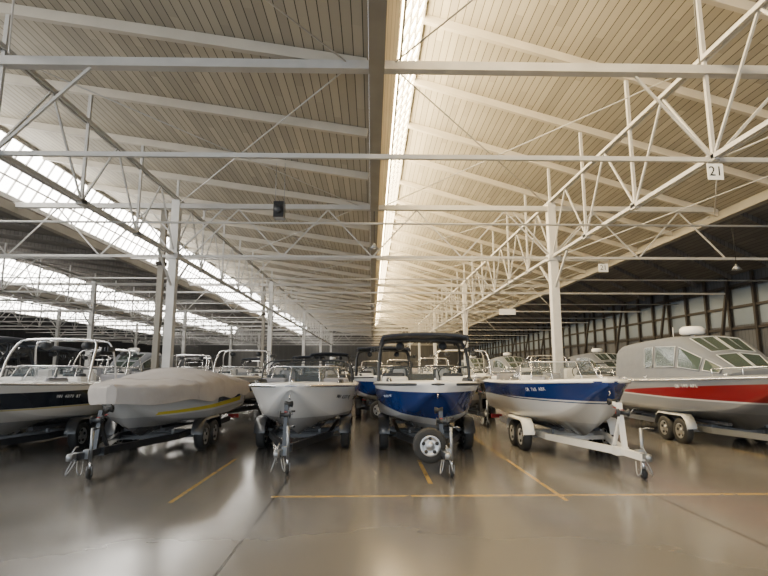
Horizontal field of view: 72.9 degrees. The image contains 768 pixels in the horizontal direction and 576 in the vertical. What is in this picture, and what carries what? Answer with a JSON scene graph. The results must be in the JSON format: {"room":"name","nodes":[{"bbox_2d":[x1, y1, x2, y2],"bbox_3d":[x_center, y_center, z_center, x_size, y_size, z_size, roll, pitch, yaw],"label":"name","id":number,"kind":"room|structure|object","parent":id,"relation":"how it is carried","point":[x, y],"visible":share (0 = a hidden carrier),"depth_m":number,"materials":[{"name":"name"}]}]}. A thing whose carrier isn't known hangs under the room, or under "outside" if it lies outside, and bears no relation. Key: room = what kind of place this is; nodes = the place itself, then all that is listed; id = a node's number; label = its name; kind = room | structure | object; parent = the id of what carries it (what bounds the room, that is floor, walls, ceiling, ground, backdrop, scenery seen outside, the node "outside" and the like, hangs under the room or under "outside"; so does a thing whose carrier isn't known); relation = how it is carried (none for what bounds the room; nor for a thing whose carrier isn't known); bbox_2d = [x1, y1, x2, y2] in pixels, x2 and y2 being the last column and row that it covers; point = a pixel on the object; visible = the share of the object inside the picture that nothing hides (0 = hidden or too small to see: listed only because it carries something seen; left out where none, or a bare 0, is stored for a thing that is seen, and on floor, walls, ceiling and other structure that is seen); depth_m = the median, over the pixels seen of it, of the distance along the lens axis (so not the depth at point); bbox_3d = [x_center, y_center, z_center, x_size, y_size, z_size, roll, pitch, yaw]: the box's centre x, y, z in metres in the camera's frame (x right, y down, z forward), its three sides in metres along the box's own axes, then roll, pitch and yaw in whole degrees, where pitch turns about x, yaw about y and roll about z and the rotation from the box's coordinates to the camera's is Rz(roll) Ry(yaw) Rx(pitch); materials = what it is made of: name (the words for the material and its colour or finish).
{"room":"boat storage warehouse","nodes":[
{"label":"boat storage warehouse","id":0,"kind":"room"},
{"bbox_2d":[0,312,162,368],"bbox_3d":[-45.663,5.258,49.740,0.200,8.800,122.000,0,-9,-1],"label":"wall","id":1,"kind":"structure","parent":0,"point":[43,358],"depth_m":74.88,"materials":[{"name":"white metal"}]},
{"bbox_2d":[0,297,161,335],"bbox_3d":[-45.557,0.093,51.026,0.095,2.100,121.035,0,-9,-1],"label":"window mullions","id":2,"kind":"structure","parent":1,"relation":"attached to","point":[31,315],"depth_m":72.31,"materials":[{"name":"white paint"}]},
{"bbox_2d":[0,297,162,331],"bbox_3d":[-45.615,0.071,51.046,0.020,1.950,121.000,0,-9,-1],"label":"window","id":3,"kind":"structure","parent":1,"relation":"in","point":[8,304],"depth_m":72.12,"materials":[{"name":"white glass"}]},
{"bbox_2d":[0,289,200,331],"bbox_3d":[-38.185,0.290,51.550,14.733,2.198,116.760,0,-9,-1],"label":"rafters","id":4,"kind":"object","parent":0,"point":[7,295],"depth_m":68.41,"materials":[{"name":"white metal"}]},
{"bbox_2d":[11,285,213,331],"bbox_3d":[-38.177,0.023,51.227,14.800,2.100,121.000,0,-9,-1],"label":"ceiling","id":5,"kind":"structure","parent":0,"point":[11,285],"depth_m":49.72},
{"bbox_2d":[0,259,235,332],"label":"window","id":6,"kind":"structure","parent":5,"relation":"attached to","point":[12,262],"depth_m":49.12,"materials":[{"name":"white glass"}]},
{"bbox_2d":[0,259,237,335],"bbox_3d":[-30.248,0.074,51.391,1.080,1.950,121.025,0,-9,-1],"label":"window mullions","id":7,"kind":"object","parent":5,"relation":"attached to","point":[26,286],"visible":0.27,"depth_m":50.57,"materials":[{"name":"white paint"}]},
{"bbox_2d":[0,217,294,335],"bbox_3d":[-22.889,0.344,51.898,13.735,2.198,116.760,0,-9,-1],"label":"rafters","id":8,"kind":"object","parent":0,"point":[2,231],"depth_m":41.66,"materials":[{"name":"white metal"}]},
{"bbox_2d":[0,196,301,335],"bbox_3d":[-22.881,0.077,51.575,13.800,2.100,121.000,0,-9,-1],"label":"ceiling","id":9,"kind":"structure","parent":0,"point":[41,231],"depth_m":31.47,"materials":[{"name":"white metal"}]},
{"bbox_2d":[0,131,301,333],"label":"window","id":10,"kind":"structure","parent":9,"relation":"attached to","point":[6,182],"depth_m":25.75,"materials":[{"name":"white"}]},
{"bbox_2d":[0,126,306,333],"bbox_3d":[-15.452,0.027,51.743,1.082,2.150,121.025,0,-9,-1],"label":"window mullions","id":11,"kind":"object","parent":9,"relation":"attached to","point":[6,195],"visible":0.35,"depth_m":27.19,"materials":[{"name":"white paint"}]},
{"bbox_2d":[0,2,370,336],"bbox_3d":[-8.143,0.247,52.257,13.637,2.297,116.760,0,-9,-1],"label":"rafters","id":12,"kind":"object","parent":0,"point":[30,13],"depth_m":18.30,"materials":[{"name":"white metal"}]},
{"bbox_2d":[0,0,371,333],"bbox_3d":[-8.135,-0.020,51.934,13.700,2.200,121.000,0,-9,-1],"label":"ceiling","id":13,"kind":"structure","parent":0,"point":[341,25],"depth_m":14.91,"materials":[{"name":"beige metal"}]},
{"bbox_2d":[162,321,475,369],"bbox_3d":[-13.577,12.577,111.097,68.000,13.000,0.200,0,-9,-1],"label":"wall","id":14,"kind":"structure","parent":0,"point":[284,351],"depth_m":110.85,"materials":[{"name":"white metal"}]},
{"bbox_2d":[2,0,705,332],"bbox_3d":[-15.901,-0.003,50.379,44.590,1.493,113.280,0,-9,-1],"label":"roof","id":15,"kind":"structure","parent":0,"point":[702,47],"depth_m":15.41,"materials":[{"name":"white metal"}]},
{"bbox_2d":[0,297,194,345],"bbox_3d":[-38.177,2.044,50.916,0.180,2.490,121.000,0,-9,-1],"label":"roof truss","id":16,"kind":"object","parent":15,"relation":"attached to","point":[18,323],"visible":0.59,"depth_m":63.94,"materials":[{"name":"white metal"}]},
{"bbox_2d":[2,285,232,336],"bbox_3d":[-30.779,1.334,51.197,0.340,0.360,121.000,0,-9,-1],"label":"beam","id":17,"kind":"structure","parent":15,"relation":"attached to","point":[9,287],"depth_m":52.08,"materials":[{"name":"white metal"}]},
{"bbox_2d":[0,249,265,345],"bbox_3d":[-23.380,2.096,51.253,0.180,2.490,121.000,0,-9,-1],"label":"roof truss","id":18,"kind":"object","parent":15,"relation":"attached to","point":[37,297],"visible":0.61,"depth_m":40.84,"materials":[{"name":"white metal"}]},
{"bbox_2d":[0,197,301,336],"bbox_3d":[-15.982,1.386,51.534,0.340,0.360,121.000,0,-9,-1],"label":"beam","id":19,"kind":"structure","parent":15,"relation":"attached to","point":[6,206],"depth_m":27.23,"materials":[{"name":"white metal"}]},
{"bbox_2d":[0,40,334,346],"bbox_3d":[-9.284,2.146,51.574,0.180,2.490,121.000,0,-9,-1],"label":"roof truss","id":20,"kind":"object","parent":15,"relation":"attached to","point":[80,200],"visible":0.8,"depth_m":16.44,"materials":[{"name":"white metal"}]},
{"bbox_2d":[55,326,409,326],"bbox_3d":[-12.409,4.206,56.709,65.800,0.070,0.061,0,-9,-1],"label":"rod","id":21,"kind":"object","parent":20,"relation":"attached to","point":[55,326],"visible":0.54,"depth_m":56.60,"materials":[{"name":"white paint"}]},
{"bbox_2d":[109,337,380,337],"bbox_3d":[-12.883,7.336,77.044,65.800,0.070,0.061,0,-9,-1],"label":"rod","id":22,"kind":"object","parent":20,"relation":"attached to","point":[109,337],"visible":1,"depth_m":76.86,"materials":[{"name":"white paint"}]},
{"bbox_2d":[26,332,539,333],"bbox_3d":[-12.646,5.771,66.877,65.800,0.070,0.061,0,-9,-1],"label":"rod","id":23,"kind":"object","parent":20,"relation":"attached to","point":[26,332],"visible":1,"depth_m":66.39,"materials":[{"name":"white paint"}]},
{"bbox_2d":[0,302,677,304],"bbox_3d":[-11.935,1.076,36.374,65.800,0.070,0.061,0,-9,-1],"label":"rod","id":24,"kind":"object","parent":20,"relation":"attached to","point":[0,302],"visible":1,"depth_m":36.55,"materials":[{"name":"white paint"}]},
{"bbox_2d":[67,317,611,318],"bbox_3d":[-12.172,2.641,46.542,65.800,0.070,0.061,0,-9,-1],"label":"rod","id":25,"kind":"object","parent":20,"relation":"attached to","point":[67,317],"visible":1,"depth_m":46.62,"materials":[{"name":"white paint"}]},
{"bbox_2d":[0,220,767,226],"bbox_3d":[-11.461,-2.054,16.039,65.800,0.070,0.061,0,-9,-1],"label":"rod","id":26,"kind":"object","parent":20,"relation":"attached to","point":[11,221],"visible":1,"depth_m":16.27,"materials":[{"name":"white paint"}]},
{"bbox_2d":[0,277,767,280],"bbox_3d":[-11.698,-0.489,26.207,65.800,0.070,0.061,0,-9,-1],"label":"rod","id":27,"kind":"object","parent":20,"relation":"attached to","point":[0,277],"visible":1,"depth_m":26.42,"materials":[{"name":"white paint"}]},
{"bbox_3d":[-11.266,-5.507,1.000,66.318,2.250,0.220,0,-9,-1],"label":"roof truss","id":28,"kind":"object","parent":20,"relation":"attached to","visible":0},
{"bbox_2d":[368,0,386,336],"bbox_3d":[-1.106,1.339,51.888,0.340,0.360,121.000,0,-9,-1],"label":"beam","id":29,"kind":"structure","parent":28,"relation":"attached to","point":[377,9],"depth_m":12.52,"materials":[{"name":"metal"}]},
{"bbox_2d":[0,311,492,329],"bbox_3d":[-12.688,3.883,62.005,66.318,2.250,0.220,0,-9,-1],"label":"roof truss","id":30,"kind":"object","parent":15,"relation":"attached to","point":[137,312],"visible":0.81,"depth_m":61.85,"materials":[{"name":"white metal"}]},
{"bbox_2d":[147,333,428,344],"bbox_3d":[-13.636,10.142,102.675,66.318,2.250,0.220,0,-9,-1],"label":"roof truss","id":31,"kind":"object","parent":15,"relation":"attached to","point":[148,333],"visible":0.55,"depth_m":102.32,"materials":[{"name":"white metal"}]},
{"bbox_2d":[51,319,527,335],"bbox_3d":[-12.716,5.448,72.177,65.900,2.250,0.220,0,-9,-1],"label":"roof truss","id":32,"kind":"object","parent":15,"relation":"attached to","point":[326,320],"visible":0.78,"depth_m":72.24,"materials":[{"name":"white metal"}]},
{"bbox_2d":[0,299,587,322],"bbox_3d":[-12.242,2.318,51.842,65.900,2.250,0.220,0,-9,-1],"label":"roof truss","id":33,"kind":"object","parent":15,"relation":"attached to","point":[16,300],"visible":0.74,"depth_m":51.84,"materials":[{"name":"white metal"}]},
{"bbox_2d":[8,0,767,344],"bbox_3d":[2.055,2.294,52.185,22.329,2.234,102.633,0,-9,-1],"label":"rods","id":34,"kind":"object","parent":33,"relation":"attached to","point":[268,1],"visible":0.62,"depth_m":16.94,"materials":[{"name":"white paint"}]},
{"bbox_2d":[273,163,285,219],"bbox_3d":[-3.542,-3.327,17.710,0.340,1.975,0.470,0,-9,-1],"label":"heater","id":35,"kind":"object","parent":34,"relation":"hanging from","point":[279,207],"visible":1,"depth_m":17.45,"materials":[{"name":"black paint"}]},
{"bbox_2d":[94,325,508,339],"bbox_3d":[-13.162,7.012,82.340,66.318,2.250,0.220,0,-9,-1],"label":"roof truss","id":36,"kind":"object","parent":15,"relation":"attached to","point":[94,325],"visible":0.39,"depth_m":82.42,"materials":[{"name":"white metal"}]},
{"bbox_2d":[123,330,493,342],"bbox_3d":[-13.190,8.578,92.513,65.900,2.250,0.220,0,-9,-1],"label":"roof truss","id":37,"kind":"object","parent":15,"relation":"attached to","point":[123,330],"visible":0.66,"depth_m":92.44,"materials":[{"name":"white metal"}]},
{"bbox_2d":[0,282,641,311],"bbox_3d":[-12.214,0.753,41.670,66.318,2.250,0.220,0,-9,-1],"label":"roof truss","id":38,"kind":"object","parent":15,"relation":"attached to","point":[23,284],"visible":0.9,"depth_m":41.74,"materials":[{"name":"white metal"}]},
{"bbox_2d":[0,257,724,294],"bbox_3d":[-11.768,-0.811,31.507,65.900,2.250,0.220,0,-9,-1],"label":"roof truss","id":39,"kind":"object","parent":15,"relation":"attached to","point":[35,258],"visible":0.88,"depth_m":31.63,"materials":[{"name":"white metal"}]},
{"bbox_2d":[499,294,515,314],"bbox_3d":[7.479,0.986,31.598,1.000,1.275,0.020,0,-9,-1],"label":"number sign","id":40,"kind":"object","parent":39,"relation":"hanging from","point":[501,311],"visible":1,"depth_m":31.52,"materials":[{"name":"white plastic"}]},
{"bbox_2d":[0,55,767,162],"bbox_3d":[-11.294,-3.941,11.172,65.900,2.250,0.220,0,-9,-1],"label":"roof truss","id":41,"kind":"object","parent":15,"relation":"attached to","point":[12,62],"visible":0.91,"depth_m":11.41,"materials":[{"name":"white metal"}]},
{"bbox_2d":[0,202,767,259],"bbox_3d":[-11.740,-2.377,21.335,66.318,2.250,0.220,0,-9,-1],"label":"roof truss","id":42,"kind":"object","parent":15,"relation":"attached to","point":[21,205],"visible":0.88,"depth_m":21.54,"materials":[{"name":"white metal"}]},
{"bbox_2d":[407,0,767,346],"bbox_3d":[6.312,2.200,51.929,0.180,2.490,121.000,0,-9,-1],"label":"roof truss","id":43,"kind":"object","parent":15,"relation":"attached to","point":[760,6],"visible":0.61,"depth_m":14.36,"materials":[{"name":"white metal"}]},
{"bbox_2d":[707,159,723,179],"bbox_3d":[7.155,-2.561,11.235,0.340,0.460,0.026,0,-9,-1],"label":"number sign","id":44,"kind":"object","parent":43,"relation":"hanging from","point":[714,171],"visible":1,"depth_m":11.22,"materials":[{"name":"white plastic"}]},
{"bbox_2d":[451,189,767,332],"bbox_3d":[13.610,1.588,52.193,0.340,0.360,121.000,0,-9,-1],"label":"beam","id":45,"kind":"structure","parent":15,"relation":"attached to","point":[761,198],"depth_m":25.10,"materials":[{"name":"white metal"}]},
{"bbox_2d":[0,396,767,575],"bbox_3d":[-12.172,9.823,49.819,68.000,0.200,124.000,0,-9,-1],"label":"floor","id":46,"kind":"structure","parent":0,"point":[170,508],"depth_m":7.83,"materials":[{"name":"concrete"}]},
{"bbox_2d":[0,414,108,448],"bbox_3d":[-8.814,3.370,13.151,2.420,1.399,7.960,0,-9,-1],"label":"trailer","id":47,"kind":"object","parent":46,"relation":"on","point":[77,430],"visible":0.49,"depth_m":12.92,"materials":[{"name":"black paint"}]},
{"bbox_2d":[0,338,129,434],"bbox_3d":[-8.832,2.558,14.096,2.748,2.372,6.762,0,-9,-1],"label":"boat","id":48,"kind":"object","parent":47,"relation":"on","point":[26,401],"visible":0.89,"depth_m":12.77,"materials":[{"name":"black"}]},
{"bbox_2d":[49,309,65,364],"bbox_3d":[-38.422,6.931,60.936,0.500,8.900,3.244,0,-9,-1],"label":"steel column","id":49,"kind":"structure","parent":46,"relation":"on","point":[57,332],"depth_m":61.13,"materials":[{"name":"metal"}]},
{"bbox_2d":[81,281,102,365],"bbox_3d":[-23.152,3.853,40.938,0.500,8.900,3.244,0,-9,-1],"label":"steel column","id":50,"kind":"structure","parent":46,"relation":"on","point":[91,318],"depth_m":41.03,"materials":[{"name":"metal"}]},
{"bbox_2d":[65,406,238,478],"bbox_3d":[-5.661,3.421,13.067,2.420,1.273,7.864,0,-9,-1],"label":"trailer","id":51,"kind":"object","parent":46,"relation":"on","point":[204,431],"visible":0.91,"depth_m":12.29,"materials":[{"name":"black paint"}]},
{"bbox_2d":[88,367,249,435],"bbox_3d":[-5.680,2.936,13.974,2.767,1.589,6.730,0,-9,-1],"label":"boat","id":52,"kind":"object","parent":51,"relation":"on","point":[146,402],"visible":0.95,"depth_m":12.01,"materials":[{"name":"beige fabric"}]},
{"bbox_2d":[151,210,168,368],"bbox_3d":[-9.241,0.980,21.291,0.360,8.600,0.300,0,-9,-1],"label":"timber post","id":53,"kind":"object","parent":46,"relation":"on","point":[163,231],"visible":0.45,"depth_m":21.29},
{"bbox_2d":[157,199,187,367],"bbox_3d":[-8.581,0.772,20.924,0.500,8.900,3.244,0,-9,-1],"label":"steel column","id":54,"kind":"structure","parent":46,"relation":"on","point":[171,273],"depth_m":20.90,"materials":[{"name":"metal"}]},
{"bbox_2d":[179,311,188,356],"bbox_3d":[-23.626,6.982,61.273,0.500,8.900,3.244,0,-9,-1],"label":"steel column","id":55,"kind":"structure","parent":46,"relation":"on","point":[183,334],"depth_m":61.36,"materials":[{"name":"metal"}]},
{"bbox_2d":[221,401,261,414],"bbox_3d":[-6.114,4.696,21.765,2.420,1.399,7.960,0,-9,-1],"label":"trailer","id":56,"kind":"object","parent":46,"relation":"on","point":[245,407],"visible":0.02,"depth_m":21.06,"materials":[{"name":"black paint"}]},
{"bbox_2d":[212,349,275,402],"bbox_3d":[-6.132,3.884,22.710,2.748,2.372,6.762,0,-9,-1],"label":"boat","id":57,"kind":"object","parent":56,"relation":"on","point":[254,375],"visible":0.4,"depth_m":22.24,"materials":[{"name":"white"}]},
{"bbox_2d":[260,286,265,368],"bbox_3d":[-9.715,4.113,41.646,0.360,8.600,0.300,0,-9,-1],"label":"timber post","id":58,"kind":"object","parent":46,"relation":"on","point":[263,314],"visible":0.5,"depth_m":41.65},
{"bbox_2d":[266,282,274,368],"bbox_3d":[-9.056,3.902,41.259,0.500,8.900,3.244,0,-9,-1],"label":"steel column","id":59,"kind":"structure","parent":46,"relation":"on","point":[270,315],"depth_m":41.28,"materials":[{"name":"metal"}]},
{"bbox_2d":[253,401,352,474],"bbox_3d":[-2.068,3.435,13.403,2.420,1.347,7.768,0,-9,-1],"label":"trailer","id":60,"kind":"object","parent":46,"relation":"on","point":[266,430],"visible":0.96,"depth_m":12.91,"materials":[{"name":"black paint"}]},
{"bbox_2d":[248,359,358,433],"bbox_3d":[-2.086,2.877,14.305,2.722,1.806,6.562,0,-9,-1],"label":"boat","id":61,"kind":"object","parent":60,"relation":"on","point":[317,399],"visible":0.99,"depth_m":12.05,"materials":[{"name":"white plastic"}]},
{"bbox_2d":[302,312,305,365],"bbox_3d":[-9.530,7.032,61.594,0.500,8.900,3.244,0,-9,-1],"label":"steel column","id":62,"kind":"structure","parent":46,"relation":"on","point":[304,313],"depth_m":61.56,"materials":[{"name":"metal"}]},
{"bbox_2d":[355,397,390,425],"bbox_3d":[-0.014,4.791,21.849,2.420,1.236,8.057,0,-9,-1],"label":"trailer","id":63,"kind":"object","parent":46,"relation":"on","point":[373,408],"visible":0.44,"depth_m":21.46,"materials":[{"name":"black paint"}]},
{"bbox_2d":[351,346,415,401],"bbox_3d":[-0.033,3.818,22.820,2.860,2.535,6.862,0,-9,-1],"label":"boat","id":64,"kind":"object","parent":63,"relation":"on","point":[366,390],"visible":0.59,"depth_m":21.98,"materials":[{"name":"white"}]},
{"bbox_2d":[378,407,475,476],"bbox_3d":[1.065,3.478,13.313,2.420,1.236,8.057,0,-9,-1],"label":"trailer","id":65,"kind":"object","parent":46,"relation":"on","point":[430,445],"visible":1,"depth_m":10.79,"materials":[{"name":"black paint"}]},
{"bbox_2d":[370,332,480,429],"bbox_3d":[1.046,2.505,14.284,2.860,2.535,6.862,0,-9,-1],"label":"boat","id":66,"kind":"object","parent":65,"relation":"on","point":[411,399],"visible":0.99,"depth_m":12.08,"materials":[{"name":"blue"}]},
{"bbox_2d":[461,282,468,371],"bbox_3d":[6.540,3.957,41.614,0.500,8.900,3.244,0,-9,-1],"label":"steel column","id":67,"kind":"structure","parent":46,"relation":"on","point":[464,288],"depth_m":41.71,"materials":[{"name":"metal"}]},
{"bbox_2d":[467,386,495,426],"bbox_3d":[3.393,4.666,21.569,2.420,1.399,7.960,0,-9,-1],"label":"trailer","id":68,"kind":"object","parent":46,"relation":"on","point":[482,408],"visible":0.44,"depth_m":18.87,"materials":[{"name":"black paint"}]},
{"bbox_2d":[430,349,493,407],"bbox_3d":[3.375,3.854,22.513,2.748,2.372,6.762,0,-9,-1],"label":"boat","id":69,"kind":"object","parent":68,"relation":"on","point":[479,376],"visible":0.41,"depth_m":21.93,"materials":[{"name":"white plastic"}]},
{"bbox_2d":[540,202,567,372],"bbox_3d":[7.014,0.827,21.279,0.500,8.900,3.244,0,-9,-1],"label":"steel column","id":70,"kind":"structure","parent":46,"relation":"on","point":[554,273],"depth_m":21.25,"materials":[{"name":"metal"}]},
{"bbox_2d":[491,398,653,478],"bbox_3d":[4.592,3.346,13.064,2.420,1.421,7.864,0,-9,-1],"label":"trailer","id":71,"kind":"object","parent":46,"relation":"on","point":[604,438],"visible":0.93,"depth_m":12.26,"materials":[{"name":"white paint"}]},
{"bbox_2d":[483,361,630,435],"bbox_3d":[4.573,2.852,13.958,2.622,1.748,6.662,0,-9,-1],"label":"boat","id":72,"kind":"object","parent":71,"relation":"on","point":[572,399],"visible":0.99,"depth_m":12.06,"materials":[{"name":"white"}]},
{"bbox_2d":[615,410,767,442],"bbox_3d":[9.265,3.481,14.306,2.420,1.532,8.443,0,-9,-1],"label":"trailer","id":73,"kind":"object","parent":46,"relation":"on","point":[682,428],"visible":0.73,"depth_m":14.17,"materials":[{"name":"silver metal"}]},
{"bbox_2d":[616,326,767,429],"bbox_3d":[9.246,2.479,15.289,2.672,2.892,7.262,0,-9,-1],"label":"fishing boat","id":74,"kind":"object","parent":73,"relation":"on","point":[713,378],"visible":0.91,"depth_m":14.02,"materials":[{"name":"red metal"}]},
{"bbox_3d":[3.418,6.080,30.828,2.420,1.421,7.864,0,-9,-1],"label":"trailer","id":75,"kind":"object","parent":46,"relation":"on","visible":0},
{"bbox_2d":[417,365,458,373],"bbox_3d":[3.399,5.587,31.722,2.622,1.748,6.662,0,-9,-1],"label":"boat","id":76,"kind":"object","parent":75,"relation":"on","point":[427,370],"visible":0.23,"depth_m":31.16,"materials":[{"name":"white plastic"}]},
{"bbox_3d":[-12.044,3.645,14.398,2.420,1.236,8.057,0,-9,-1],"label":"trailer","id":77,"kind":"object","parent":46,"relation":"on","visible":0},
{"bbox_2d":[0,336,61,376],"bbox_3d":[-12.062,2.672,15.369,2.860,2.535,6.862,0,-9,-1],"label":"boat","id":78,"kind":"object","parent":77,"relation":"on","point":[5,342],"visible":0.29,"depth_m":15.56,"materials":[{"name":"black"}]},
{"bbox_3d":[-14.844,5.977,30.527,2.420,1.532,8.443,0,-9,-1],"label":"trailer","id":79,"kind":"object","parent":46,"relation":"on","visible":0},
{"bbox_2d":[103,348,174,373],"bbox_3d":[-14.863,4.975,31.510,2.672,2.892,7.262,0,-9,-1],"label":"fishing boat","id":80,"kind":"object","parent":79,"relation":"on","point":[121,361],"visible":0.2,"depth_m":30.14,"materials":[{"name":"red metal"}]},
{"bbox_3d":[-14.801,4.676,21.097,2.420,1.236,8.057,0,-9,-1],"label":"trailer","id":81,"kind":"object","parent":46,"relation":"on","visible":0},
{"bbox_2d":[0,345,80,374],"bbox_3d":[-14.819,3.703,22.069,2.860,2.535,6.862,0,-9,-1],"label":"boat","id":82,"kind":"object","parent":81,"relation":"on","point":[55,350],"visible":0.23,"depth_m":22.19,"materials":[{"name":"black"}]},
{"bbox_3d":[-11.905,4.629,21.327,2.420,1.399,7.960,0,-9,-1],"label":"trailer","id":83,"kind":"object","parent":46,"relation":"on","visible":0},
{"bbox_2d":[57,349,141,375],"bbox_3d":[-11.924,3.817,22.271,2.748,2.372,6.762,0,-9,-1],"label":"boat","id":84,"kind":"object","parent":83,"relation":"on","point":[123,353],"visible":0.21,"depth_m":22.30,"materials":[{"name":"white"}]},
{"bbox_3d":[-17.611,6.022,30.378,2.420,1.399,7.960,0,-9,-1],"label":"trailer","id":85,"kind":"object","parent":46,"relation":"on","visible":0},
{"bbox_2d":[66,355,113,371],"bbox_3d":[-17.630,5.210,31.323,2.748,2.372,6.762,0,-9,-1],"label":"boat","id":86,"kind":"object","parent":85,"relation":"on","point":[85,357],"visible":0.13,"depth_m":31.48,"materials":[{"name":"white"}]},
{"bbox_3d":[-11.662,6.009,30.292,2.420,1.399,7.960,0,-9,-1],"label":"trailer","id":87,"kind":"object","parent":46,"relation":"on","visible":0},
{"bbox_2d":[173,355,217,372],"bbox_3d":[-11.681,5.196,31.236,2.748,2.372,6.762,0,-9,-1],"label":"boat","id":88,"kind":"object","parent":87,"relation":"on","point":[182,357],"visible":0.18,"depth_m":31.50,"materials":[{"name":"white"}]},
{"bbox_3d":[-3.246,6.165,30.773,2.420,1.236,8.057,0,-9,-1],"label":"trailer","id":89,"kind":"object","parent":46,"relation":"on","visible":0},
{"bbox_2d":[309,352,353,375],"bbox_3d":[-3.265,5.192,31.744,2.860,2.535,6.862,0,-9,-1],"label":"boat","id":90,"kind":"object","parent":89,"relation":"on","point":[320,354],"visible":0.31,"depth_m":31.46,"materials":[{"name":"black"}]},
{"bbox_3d":[10.097,6.119,31.011,2.420,1.399,7.960,0,-9,-1],"label":"trailer","id":91,"kind":"object","parent":46,"relation":"on","visible":0},
{"bbox_2d":[524,355,569,372],"bbox_3d":[10.078,5.307,31.955,2.748,2.372,6.762,0,-9,-1],"label":"boat","id":92,"kind":"object","parent":91,"relation":"on","point":[536,357],"visible":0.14,"depth_m":31.94,"materials":[{"name":"white"}]},
{"bbox_3d":[-5.789,7.473,39.269,2.420,1.236,8.057,0,-9,-1],"label":"trailer","id":93,"kind":"object","parent":46,"relation":"on","visible":0},
{"bbox_2d":[290,355,327,372],"bbox_3d":[-5.808,6.500,40.241,2.860,2.535,6.862,0,-9,-1],"label":"boat","id":94,"kind":"object","parent":93,"relation":"on","point":[295,357],"visible":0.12,"depth_m":40.06,"materials":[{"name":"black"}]},
{"bbox_3d":[13.378,6.068,31.112,2.420,1.532,8.443,0,-9,-1],"label":"trailer","id":95,"kind":"object","parent":46,"relation":"on","visible":0},
{"bbox_2d":[566,348,616,372],"bbox_3d":[13.360,5.065,32.095,2.672,2.892,7.262,0,-9,-1],"label":"fishing boat","id":96,"kind":"object","parent":95,"relation":"on","point":[595,357],"visible":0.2,"depth_m":31.23,"materials":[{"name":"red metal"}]},
{"bbox_3d":[9.983,7.449,40.085,2.420,1.532,8.443,0,-9,-1],"label":"trailer","id":97,"kind":"object","parent":46,"relation":"on","visible":0},
{"bbox_2d":[487,352,527,375],"bbox_3d":[9.964,6.446,41.067,2.672,2.892,7.262,0,-9,-1],"label":"fishing boat","id":98,"kind":"object","parent":97,"relation":"on","point":[507,363],"visible":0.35,"depth_m":39.98,"materials":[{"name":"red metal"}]},
{"bbox_3d":[8.720,8.748,48.526,2.420,1.532,8.443,0,-9,-1],"label":"trailer","id":99,"kind":"object","parent":46,"relation":"on","visible":0},
{"bbox_2d":[461,355,488,371],"bbox_3d":[8.701,7.746,49.509,2.672,2.892,7.262,0,-9,-1],"label":"fishing boat","id":100,"kind":"object","parent":99,"relation":"on","point":[473,361],"visible":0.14,"depth_m":48.24,"materials":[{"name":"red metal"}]},
{"bbox_2d":[374,0,402,328],"bbox_3d":[-0.856,0.080,52.088,0.760,1.750,121.000,0,-9,-1],"label":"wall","id":101,"kind":"structure","parent":0,"point":[394,7],"depth_m":16.50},
{"bbox_2d":[376,0,423,314],"bbox_3d":[-0.097,-1.647,52.372,0.760,1.750,121.000,0,-9,-1],"label":"window","id":102,"kind":"structure","parent":101,"relation":"in","point":[409,6],"depth_m":16.41,"materials":[{"name":"white"}]},
{"bbox_2d":[376,0,426,324],"bbox_3d":[-0.026,-1.624,52.357,0.824,1.900,121.025,0,-9,-1],"label":"window mullions","id":103,"kind":"object","parent":101,"relation":"attached to","point":[392,192],"visible":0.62,"depth_m":19.78,"materials":[{"name":"white paint"}]},
{"bbox_2d":[379,0,767,332],"bbox_3d":[6.953,-0.367,52.703,13.271,4.140,116.760,0,-9,-1],"label":"rafters","id":104,"kind":"object","parent":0,"point":[739,6],"depth_m":22.16,"materials":[{"name":"white metal"}]},
{"bbox_2d":[380,0,767,332],"bbox_3d":[6.961,-0.634,52.380,13.300,4.050,121.000,0,-9,-1],"label":"ceiling","id":105,"kind":"structure","parent":0,"point":[600,31],"depth_m":18.41,"materials":[{"name":"beige metal"}]},
{"bbox_2d":[459,203,767,340],"bbox_3d":[17.859,0.640,52.438,6.500,3.350,121.000,0,-9,-1],"label":"ceiling","id":106,"kind":"structure","parent":0,"point":[753,240],"depth_m":34.96,"materials":[{"name":"metal"}]},
{"bbox_2d":[457,212,767,341],"bbox_3d":[17.850,0.907,52.761,6.512,3.424,116.760,0,-9,-1],"label":"rafters","id":107,"kind":"object","parent":106,"relation":"attached to","point":[744,215],"visible":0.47,"depth_m":39.13,"materials":[{"name":"metal"}]},
{"bbox_2d":[475,267,767,369],"bbox_3d":[21.219,5.888,51.203,0.200,8.000,122.000,0,-9,-1],"label":"wall","id":108,"kind":"structure","parent":0,"point":[749,335],"depth_m":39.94,"materials":[{"name":"white metal"}]},
{"bbox_2d":[479,282,767,354],"bbox_3d":[20.979,4.937,56.201,0.040,2.200,105.100,0,-9,-1],"label":"window","id":109,"kind":"structure","parent":108,"relation":"in","point":[742,316],"depth_m":38.14,"materials":[{"name":"grey"}]},
{"bbox_3d":[-3.111,4.707,21.664,2.420,1.347,7.767,0,-9,-1],"label":"trailer","id":110,"kind":"object","parent":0,"visible":0},
{"bbox_2d":[283,363,340,374],"bbox_3d":[-3.129,4.148,22.566,2.722,1.806,6.562,0,-9,-1],"label":"boat","id":111,"kind":"object","parent":110,"relation":"on","point":[300,371],"visible":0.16,"depth_m":22.95,"materials":[{"name":"white metal"}]},
{"bbox_3d":[10.090,4.729,21.808,2.420,1.347,7.767,0,-9,-1],"label":"trailer","id":112,"kind":"object","parent":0,"visible":0},
{"bbox_2d":[580,363,615,375],"bbox_3d":[10.071,4.170,22.711,2.722,1.806,6.562,0,-9,-1],"label":"boat","id":113,"kind":"object","parent":112,"relation":"on","point":[592,369],"visible":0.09,"depth_m":22.62,"materials":[{"name":"white plastic"}]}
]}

